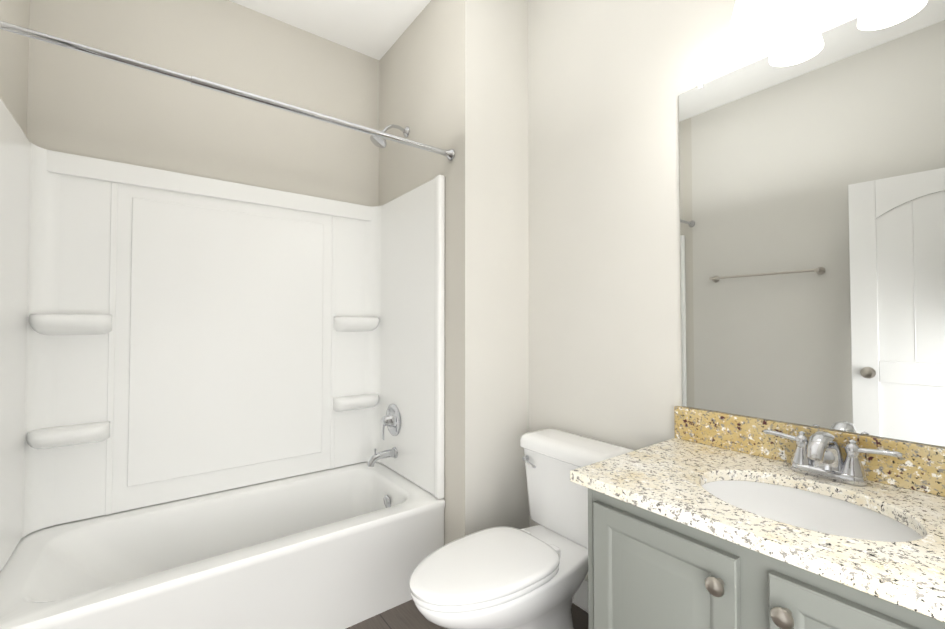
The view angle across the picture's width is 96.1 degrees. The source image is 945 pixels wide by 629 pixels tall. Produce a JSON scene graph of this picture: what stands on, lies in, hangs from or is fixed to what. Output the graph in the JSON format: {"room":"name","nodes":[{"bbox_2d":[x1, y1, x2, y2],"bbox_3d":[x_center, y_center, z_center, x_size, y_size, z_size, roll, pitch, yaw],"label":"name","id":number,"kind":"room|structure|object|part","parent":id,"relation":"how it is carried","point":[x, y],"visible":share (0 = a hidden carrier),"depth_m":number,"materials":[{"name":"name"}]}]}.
{"room":"bathroom","nodes":[
{"label":"bathroom","id":0,"kind":"room"},
{"bbox_2d":[0,0,29,136],"bbox_3d":[-1.625,-0.178,1.389,0.100,2.864,0.910,1,-2,-37],"label":"wall","id":1,"kind":"structure","parent":0,"point":[14,54],"depth_m":1.56,"materials":[{"name":"paint"}]},
{"bbox_2d":[27,0,378,206],"bbox_3d":[-1.063,-0.158,2.318,1.916,2.864,0.100,1,-2,-37],"label":"wall","id":2,"kind":"structure","parent":0,"point":[84,104],"depth_m":2.09,"materials":[{"name":"paint"}]},
{"bbox_2d":[229,0,430,59],"bbox_3d":[-0.254,-1.663,1.274,2.116,0.100,2.792,1,-2,-37],"label":"ceiling","id":3,"kind":"structure","parent":0,"point":[375,29],"depth_m":2.28,"materials":[{"name":"paint"}]},
{"bbox_2d":[379,0,528,544],"bbox_3d":[-0.150,-0.157,2.371,0.392,2.864,0.912,1,-2,-37],"label":"wall","id":4,"kind":"structure","parent":0,"point":[453,74],"depth_m":2.01,"materials":[{"name":"paint"}]},
{"bbox_2d":[0,21,454,160],"bbox_3d":[-0.705,-0.756,1.528,1.518,0.054,0.054,1,-2,-37],"label":"shower curtain rod","id":5,"kind":"object","parent":4,"relation":"attached to","point":[449,154],"visible":1,"depth_m":1.41,"materials":[{"name":"silver metal"}]},
{"bbox_2d":[370,124,409,147],"bbox_3d":[-0.446,-0.962,2.278,0.211,0.150,0.092,1,-2,-37],"label":"shower head","id":6,"kind":"object","parent":4,"relation":"attached to","point":[379,142],"visible":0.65,"depth_m":2.26},
{"bbox_2d":[346,599,588,628],"bbox_3d":[-0.254,1.300,1.210,2.116,0.100,2.792,1,-2,-37],"label":"floor","id":7,"kind":"structure","parent":0,"point":[407,615],"depth_m":1.75,"materials":[{"name":"brown wood"}]},
{"bbox_2d":[0,98,444,628],"bbox_3d":[-0.961,0.298,1.846,1.520,1.931,0.758,1,-2,-37],"label":"bathtub","id":8,"kind":"object","parent":7,"relation":"on","point":[222,404],"visible":0.98,"depth_m":1.92,"materials":[{"name":"white plastic"}]},
{"bbox_2d":[26,421,109,448],"bbox_3d":[-1.625,0.498,1.714,0.244,0.085,0.106,1,-2,-37],"label":"shelf","id":9,"kind":"object","parent":8,"relation":"attached to","point":[65,434],"depth_m":1.70,"materials":[{"name":"white plastic"}]},
{"bbox_2d":[29,314,111,334],"bbox_3d":[-1.625,0.041,1.724,0.244,0.085,0.106,1,-2,-37],"label":"shelf","id":10,"kind":"object","parent":8,"relation":"attached to","point":[39,324],"depth_m":1.70,"materials":[{"name":"white plastic"}]},
{"bbox_3d":[-1.173,0.122,2.123,0.840,1.275,0.010,1,-2,-37],"label":"surround panel","id":11,"kind":"part","parent":8,"relation":"part of","materials":[{"name":"white plastic"}]},
{"bbox_2d":[333,394,378,411],"bbox_3d":[-0.658,0.514,2.441,0.256,0.085,0.106,1,-2,-37],"label":"shelf","id":12,"kind":"object","parent":8,"relation":"attached to","point":[341,402],"depth_m":2.42,"materials":[{"name":"white plastic"}]},
{"bbox_2d":[333,317,378,331],"bbox_3d":[-0.658,0.057,2.451,0.256,0.085,0.106,1,-2,-37],"label":"shelf","id":13,"kind":"object","parent":8,"relation":"attached to","point":[340,324],"depth_m":2.41,"materials":[{"name":"white plastic"}]},
{"bbox_3d":[-0.489,0.762,2.294,0.159,0.090,0.060,1,-2,-37],"label":"spout","id":14,"kind":"part","parent":8,"relation":"part of","materials":[{"name":"silver metal"}]},
{"bbox_2d":[409,428,634,628],"bbox_3d":[0.164,0.881,1.526,0.854,0.752,0.474,1,-2,-37],"label":"toilet","id":15,"kind":"object","parent":7,"relation":"on","point":[506,577],"visible":0.92,"depth_m":1.47,"materials":[{"name":"white ceramic"}]},
{"bbox_3d":[0.034,0.860,1.429,0.520,0.019,0.344,1,-2,-37],"label":"seat","id":16,"kind":"part","parent":15,"relation":"part of","materials":[{"name":"white plastic"}]},
{"bbox_3d":[0.033,0.835,1.429,0.526,0.026,0.348,1,-2,-37],"label":"lid","id":17,"kind":"part","parent":15,"relation":"part of","materials":[{"name":"white plastic"}]},
{"bbox_3d":[0.151,1.064,1.513,0.790,0.384,0.342,1,-2,-37],"label":"bowl","id":18,"kind":"part","parent":15,"relation":"part of","materials":[{"name":"white ceramic"}]},
{"bbox_3d":[0.237,0.614,1.777,0.034,0.033,0.086,1,-2,-37],"label":"lever","id":19,"kind":"part","parent":15,"relation":"part of","materials":[{"name":"silver metal"}]},
{"bbox_3d":[0.420,0.727,1.722,0.194,0.308,0.452,1,-2,-37],"label":"tank","id":20,"kind":"part","parent":15,"relation":"part of","materials":[{"name":"white ceramic"}]},
{"bbox_2d":[570,406,944,628],"bbox_3d":[0.754,0.774,0.981,0.586,0.942,0.875,1,-2,-37],"label":"bathroom vanity","id":21,"kind":"object","parent":7,"relation":"on","point":[704,519],"visible":1,"depth_m":1.00,"materials":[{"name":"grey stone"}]},
{"bbox_2d":[702,480,922,541],"bbox_3d":[0.749,0.530,0.979,0.390,0.150,0.470,1,-2,-37],"label":"basin","id":22,"kind":"object","parent":21,"relation":"in","point":[807,507],"depth_m":1.09,"materials":[{"name":"white ceramic"}]},
{"bbox_2d":[763,429,902,485],"bbox_3d":[0.903,0.366,1.098,0.141,0.121,0.286,1,-2,-37],"label":"faucet","id":23,"kind":"object","parent":21,"relation":"on","point":[818,460],"depth_m":1.10,"materials":[{"name":"silver metal"}]},
{"bbox_2d":[528,0,944,579],"bbox_3d":[0.552,-0.169,1.848,0.100,2.864,2.792,1,-2,-37],"label":"wall","id":24,"kind":"structure","parent":0,"point":[610,82],"depth_m":1.73,"materials":[{"name":"paint"}]},
{"bbox_2d":[572,579,587,612],"bbox_3d":[0.510,1.197,1.775,0.015,0.130,0.753,1,-2,-37],"label":"baseboard","id":25,"kind":"structure","parent":24,"relation":"attached to","point":[580,599],"depth_m":1.82,"materials":[{"name":"white paint"}]},
{"bbox_2d":[674,406,944,496],"bbox_3d":[0.982,0.372,1.158,0.021,0.111,0.871,1,-2,-37],"label":"backsplash","id":26,"kind":"structure","parent":24,"relation":"attached to","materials":[{"name":"stone"}]},
{"bbox_2d":[679,0,944,446],"bbox_3d":[0.999,-0.242,1.159,0.010,1.114,0.870,1,-2,-37],"label":"mirror","id":27,"kind":"object","parent":24,"relation":"attached to","point":[812,207],"visible":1,"depth_m":1.18,"materials":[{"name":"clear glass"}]}
]}

